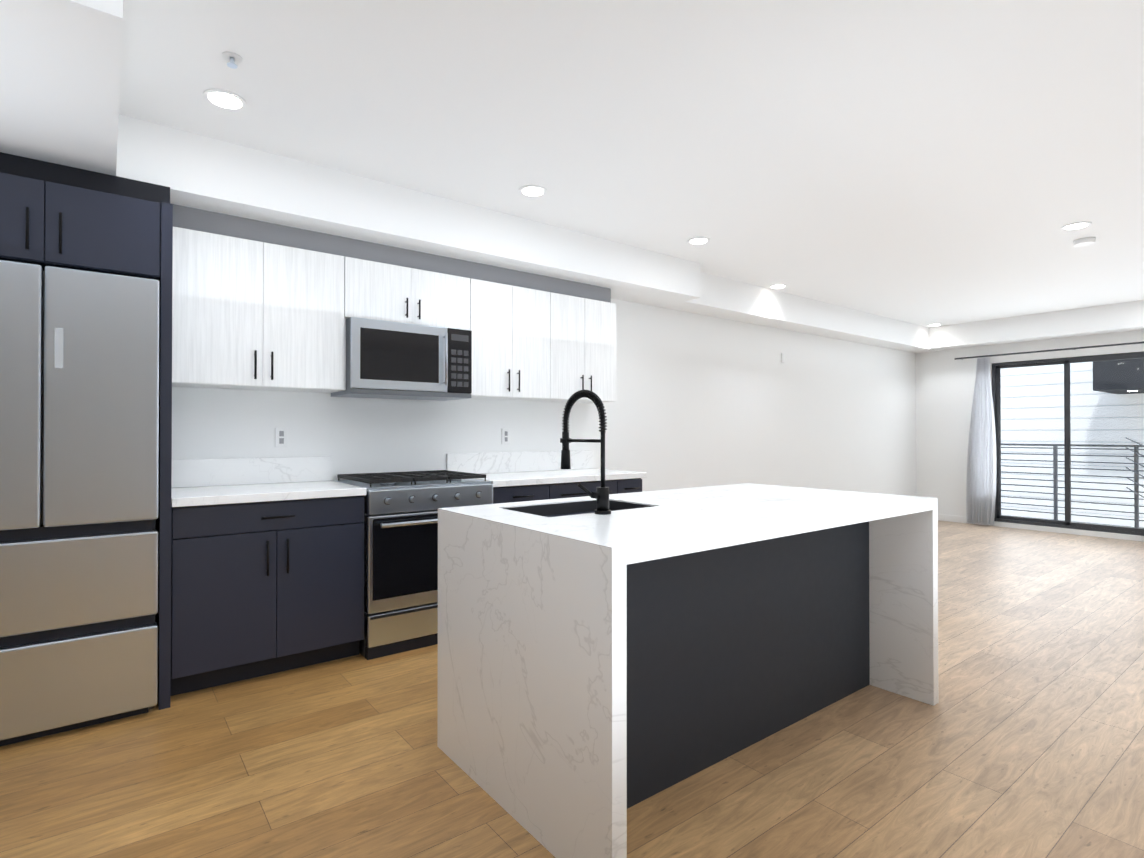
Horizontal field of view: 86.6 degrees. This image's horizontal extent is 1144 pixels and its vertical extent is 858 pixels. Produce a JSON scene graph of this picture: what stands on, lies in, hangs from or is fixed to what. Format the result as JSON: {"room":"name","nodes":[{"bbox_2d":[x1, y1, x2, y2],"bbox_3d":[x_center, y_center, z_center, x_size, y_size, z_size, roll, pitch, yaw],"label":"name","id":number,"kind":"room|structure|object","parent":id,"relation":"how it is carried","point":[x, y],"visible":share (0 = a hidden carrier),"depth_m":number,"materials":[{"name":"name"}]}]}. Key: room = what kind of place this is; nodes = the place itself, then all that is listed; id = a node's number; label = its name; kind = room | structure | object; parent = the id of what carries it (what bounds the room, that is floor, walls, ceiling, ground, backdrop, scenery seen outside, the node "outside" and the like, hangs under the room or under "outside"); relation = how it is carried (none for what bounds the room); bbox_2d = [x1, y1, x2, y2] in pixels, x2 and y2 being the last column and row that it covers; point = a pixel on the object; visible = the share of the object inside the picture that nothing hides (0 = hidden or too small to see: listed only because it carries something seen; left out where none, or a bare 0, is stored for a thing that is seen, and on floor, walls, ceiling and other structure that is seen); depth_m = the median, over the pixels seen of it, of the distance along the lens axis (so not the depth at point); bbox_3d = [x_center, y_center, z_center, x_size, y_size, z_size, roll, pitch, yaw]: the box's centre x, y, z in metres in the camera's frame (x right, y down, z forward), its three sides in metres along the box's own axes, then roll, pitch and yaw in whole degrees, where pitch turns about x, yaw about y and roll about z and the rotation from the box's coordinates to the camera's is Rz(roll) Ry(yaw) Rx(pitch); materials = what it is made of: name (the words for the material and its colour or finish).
{"room":"kitchen","nodes":[
{"label":"kitchen","id":0,"kind":"room"},
{"bbox_2d":[172,298,915,495],"bbox_3d":[-0.034,-0.079,4.971,12.700,2.650,0.150,0,-1,-38],"label":"wall","id":1,"kind":"structure","parent":0,"point":[703,400],"depth_m":5.64,"materials":[{"name":"white paint"}]},
{"bbox_2d":[172,227,351,392],"bbox_3d":[-1.736,-0.610,3.361,0.862,0.770,0.328,0,-1,-38],"label":"upper cabinet","id":2,"kind":"object","parent":1,"relation":"attached to","point":[247,314],"depth_m":3.21,"materials":[{"name":"white wood"}]},
{"bbox_2d":[275,428,287,446],"bbox_3d":[-1.712,0.049,3.576,0.070,0.115,0.008,0,-1,-38],"label":"electrical outlet","id":3,"kind":"object","parent":1,"relation":"attached to","point":[281,437],"visible":1,"depth_m":3.57,"materials":[{"name":"white plastic"}]},
{"bbox_2d":[352,258,471,330],"bbox_3d":[-1.085,-0.816,3.863,0.809,0.352,0.328,0,-1,-38],"label":"upper cabinet","id":4,"kind":"object","parent":1,"relation":"attached to","point":[380,291],"depth_m":3.73,"materials":[{"name":"white wood"}]},
{"bbox_2d":[331,317,471,400],"bbox_3d":[-1.055,-0.416,3.811,0.764,0.435,0.439,0,-1,-38],"label":"microwave","id":5,"kind":"object","parent":4,"relation":"attached to","point":[391,360],"visible":1,"depth_m":3.64,"materials":[{"name":"silver metal"}]},
{"bbox_2d":[502,429,509,443],"bbox_3d":[-0.492,0.056,4.516,0.070,0.115,0.008,0,-1,-38],"label":"electrical outlet","id":6,"kind":"object","parent":1,"relation":"attached to","point":[505,436],"visible":1,"depth_m":4.51,"materials":[{"name":"white plastic"}]},
{"bbox_2d":[471,279,551,401],"bbox_3d":[-0.520,-0.604,4.296,0.668,0.770,0.328,0,-1,-38],"label":"upper cabinet","id":7,"kind":"object","parent":1,"relation":"attached to","point":[512,325],"depth_m":4.17,"materials":[{"name":"white wood"}]},
{"bbox_2d":[446,450,593,473],"bbox_3d":[-0.349,0.249,4.615,1.312,0.150,0.022,0,-1,-38],"label":"backsplash","id":8,"kind":"structure","parent":1,"relation":"attached to","point":[502,462],"depth_m":4.54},
{"bbox_2d":[548,293,615,402],"bbox_3d":[-0.003,-0.601,4.694,0.637,0.770,0.328,0,-1,-38],"label":"upper cabinet","id":9,"kind":"object","parent":1,"relation":"attached to","point":[583,329],"depth_m":4.56,"materials":[{"name":"white wood"}]},
{"bbox_2d":[781,353,784,362],"bbox_3d":[2.319,-0.782,6.678,0.045,0.100,0.018,0,-1,-38],"label":"thermostat","id":10,"kind":"object","parent":1,"relation":"attached to","point":[782,357],"visible":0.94,"depth_m":6.67,"materials":[{"name":"white plastic"}]},
{"bbox_2d":[0,520,1143,857],"bbox_3d":[2.147,1.276,2.128,12.700,0.100,7.300,0,-1,-38],"label":"floor","id":11,"kind":"structure","parent":0,"point":[1022,736],"depth_m":2.21,"materials":[{"name":"brown wood"}]},
{"bbox_2d":[0,260,159,746],"bbox_3d":[-2.293,0.292,2.658,0.760,1.875,0.696,0,-1,-38],"label":"fridge","id":12,"kind":"object","parent":11,"relation":"on","point":[79,419],"visible":1,"depth_m":2.45,"materials":[{"name":"silver metal"}]},
{"bbox_2d":[0,172,172,709],"bbox_3d":[-2.386,0.115,2.624,1.050,2.230,0.694,0,-1,-38],"label":"tall cabinet","id":13,"kind":"object","parent":11,"relation":"on","point":[43,224],"visible":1,"depth_m":2.58,"materials":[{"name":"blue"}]},
{"bbox_2d":[170,456,366,695],"bbox_3d":[-1.635,0.699,3.225,0.872,1.070,0.652,0,-1,-38],"label":"base cabinet","id":14,"kind":"object","parent":11,"relation":"on","point":[267,566],"visible":0.92,"depth_m":3.00,"materials":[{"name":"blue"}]},
{"bbox_2d":[336,470,492,659],"bbox_3d":[-0.963,0.758,3.698,0.758,0.958,0.716,0,-1,-38],"label":"range","id":15,"kind":"object","parent":11,"relation":"on","point":[400,562],"visible":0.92,"depth_m":3.37,"materials":[{"name":"silver metal"}]},
{"bbox_2d":[493,486,553,503],"bbox_3d":[-0.512,0.802,4.109,0.442,0.876,0.618,0,-1,-38],"label":"base cabinet","id":16,"kind":"object","parent":11,"relation":"on","point":[501,494],"depth_m":3.86,"materials":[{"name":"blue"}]},
{"bbox_2d":[473,470,645,485],"bbox_3d":[-0.160,0.342,4.368,1.312,0.040,0.643,0,-1,-38],"label":"countertop","id":17,"kind":"structure","parent":16,"relation":"on","point":[516,477],"depth_m":4.19,"materials":[{"name":"white stone"}]},
{"bbox_2d":[554,478,621,498],"bbox_3d":[-0.100,0.804,4.427,0.600,0.876,0.618,0,-1,-38],"label":"base cabinet","id":18,"kind":"object","parent":11,"relation":"on","point":[561,489],"depth_m":4.15,"materials":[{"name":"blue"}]},
{"bbox_2d":[622,478,641,492],"bbox_3d":[0.238,0.806,4.687,0.252,0.876,0.618,0,-1,-38],"label":"base cabinet","id":19,"kind":"object","parent":11,"relation":"on","point":[629,485],"depth_m":4.45,"materials":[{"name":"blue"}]},
{"bbox_2d":[437,483,937,857],"bbox_3d":[0.564,0.769,2.541,1.950,0.920,1.020,0,-1,-38],"label":"kitchen island","id":20,"kind":"object","parent":11,"relation":"on","point":[599,675],"visible":0.98,"depth_m":2.12,"materials":[{"name":"white stone"}]},
{"bbox_2d":[560,390,610,514],"bbox_3d":[0.015,0.079,2.260,0.139,0.454,0.276,0,-1,-38],"label":"faucet","id":21,"kind":"object","parent":20,"relation":"on","point":[601,495],"visible":1,"depth_m":2.21,"materials":[{"name":"black metal"}]},
{"bbox_2d":[119,0,1143,327],"bbox_3d":[2.147,-1.474,2.148,12.700,0.100,7.300,0,-1,-38],"label":"ceiling","id":22,"kind":"structure","parent":0,"point":[927,162],"depth_m":2.79,"materials":[{"name":"white paint"}]},
{"bbox_2d":[203,89,246,110],"bbox_3d":[-1.493,-1.416,2.614,0.164,0.008,0.164,0,-1,-38],"label":"recessed light","id":23,"kind":"object","parent":22,"relation":"in","point":[225,99],"visible":1,"depth_m":2.60,"materials":[{"name":"white plastic"}]},
{"bbox_2d":[222,51,241,68],"bbox_3d":[-1.300,-1.405,2.321,0.070,0.034,0.070,0,-1,-38],"label":"sprinkler head","id":24,"kind":"object","parent":22,"relation":"attached to","point":[232,59],"visible":1,"depth_m":2.31},
{"bbox_2d":[519,185,546,196],"bbox_3d":[-0.232,-1.409,3.598,0.164,0.008,0.164,0,-1,-38],"label":"recessed light","id":25,"kind":"object","parent":22,"relation":"in","point":[532,190],"visible":1,"depth_m":3.59,"materials":[{"name":"white plastic"}]},
{"bbox_2d":[0,0,1143,352],"bbox_3d":[2.147,-1.216,2.146,12.400,0.416,7.000,0,-1,-38],"label":"soffit beam","id":26,"kind":"structure","parent":22,"relation":"attached to","point":[64,120],"depth_m":3.33,"materials":[{"name":"white paint"}]},
{"bbox_2d":[687,237,709,244],"bbox_3d":[0.945,-1.403,4.529,0.164,0.008,0.164,0,-1,-38],"label":"recessed light","id":27,"kind":"object","parent":22,"relation":"in","point":[698,240],"visible":0.96,"depth_m":4.51,"materials":[{"name":"white plastic"}]},
{"bbox_2d":[769,284,786,288],"bbox_3d":[2.012,-1.393,5.930,0.164,0.008,0.164,0,-1,-38],"label":"recessed light","id":28,"kind":"object","parent":22,"relation":"in","point":[776,286],"visible":0.98,"depth_m":5.92,"materials":[{"name":"white plastic"}]},
{"bbox_2d":[1061,222,1091,229],"bbox_3d":[3.491,-1.405,4.204,0.164,0.008,0.164,0,-1,-38],"label":"recessed light","id":29,"kind":"object","parent":22,"relation":"in","point":[1076,225],"visible":1,"depth_m":4.20,"materials":[{"name":"white plastic"}]},
{"bbox_2d":[1073,237,1095,246],"bbox_3d":[3.809,-1.389,4.512,0.132,0.034,0.132,0,-1,-38],"label":"smoke detector","id":30,"kind":"object","parent":22,"relation":"attached to","point":[1085,241],"visible":1,"depth_m":4.48,"materials":[{"name":"white plastic"}]},
{"bbox_2d":[916,330,1143,541],"bbox_3d":[7.113,-0.072,5.973,0.150,2.650,6.960,0,-1,-38],"label":"wall","id":31,"kind":"structure","parent":0,"point":[945,385],"depth_m":8.28,"materials":[{"name":"white paint"}]},
{"bbox_2d":[938,514,989,525],"bbox_3d":[5.210,1.225,8.303,0.014,0.090,0.870,0,-1,-38],"label":"baseboard","id":32,"kind":"structure","parent":31,"relation":"attached to","point":[952,518],"depth_m":8.27,"materials":[{"name":"white"}]},
{"bbox_2d":[955,341,1143,359],"bbox_3d":[5.986,-0.953,7.212,0.129,0.022,2.550,0,-1,-38],"label":"curtain rod","id":33,"kind":"object","parent":31,"relation":"attached to","point":[1074,348],"visible":1,"depth_m":7.32,"materials":[{"name":"grey metal"}]},
{"bbox_2d":[966,357,996,524],"bbox_3d":[5.349,0.155,7.944,0.096,2.165,0.332,0,-1,-38],"label":"curtain","id":34,"kind":"object","parent":33,"relation":"hanging from","point":[981,480],"visible":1,"depth_m":7.93,"materials":[{"name":"white fabric"}]},
{"bbox_2d":[992,352,1143,535],"bbox_3d":[6.069,0.168,7.319,0.102,2.068,1.708,0,-1,-38],"label":"door","id":35,"kind":"structure","parent":31,"relation":"in","point":[997,397],"depth_m":7.40,"materials":[{"name":"grey"}]},
{"label":"outside","id":36,"kind":"structure","parent":0,"visible":0},
{"bbox_2d":[1003,515,1143,528],"bbox_3d":[6.514,1.338,8.013,1.399,0.100,7.000,0,-1,-38],"label":"deck","id":37,"kind":"object","parent":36,"point":[1080,522],"depth_m":8.28,"materials":[{"name":"grey"}]},
{"bbox_2d":[1001,443,1105,520],"bbox_3d":[6.996,0.702,8.375,0.040,1.178,6.820,0,-1,-38],"label":"railing","id":38,"kind":"object","parent":37,"relation":"on","point":[1055,487],"depth_m":8.57,"materials":[{"name":"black metal"}]},
{"bbox_2d":[1105,437,1143,527],"bbox_3d":[7.147,0.695,7.407,0.870,1.178,0.780,0,-1,-38],"label":"railing","id":39,"kind":"object","parent":37,"relation":"on","point":[1136,470],"depth_m":7.91,"materials":[{"name":"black metal"}]},
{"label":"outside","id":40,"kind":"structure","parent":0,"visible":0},
{"bbox_2d":[1000,358,1143,527],"bbox_3d":[9.736,-1.710,11.145,4.600,12.000,18.000,0,-1,-38],"label":"building","id":41,"kind":"structure","parent":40,"point":[1046,390],"depth_m":10.87,"materials":[{"name":"white"}]}
]}

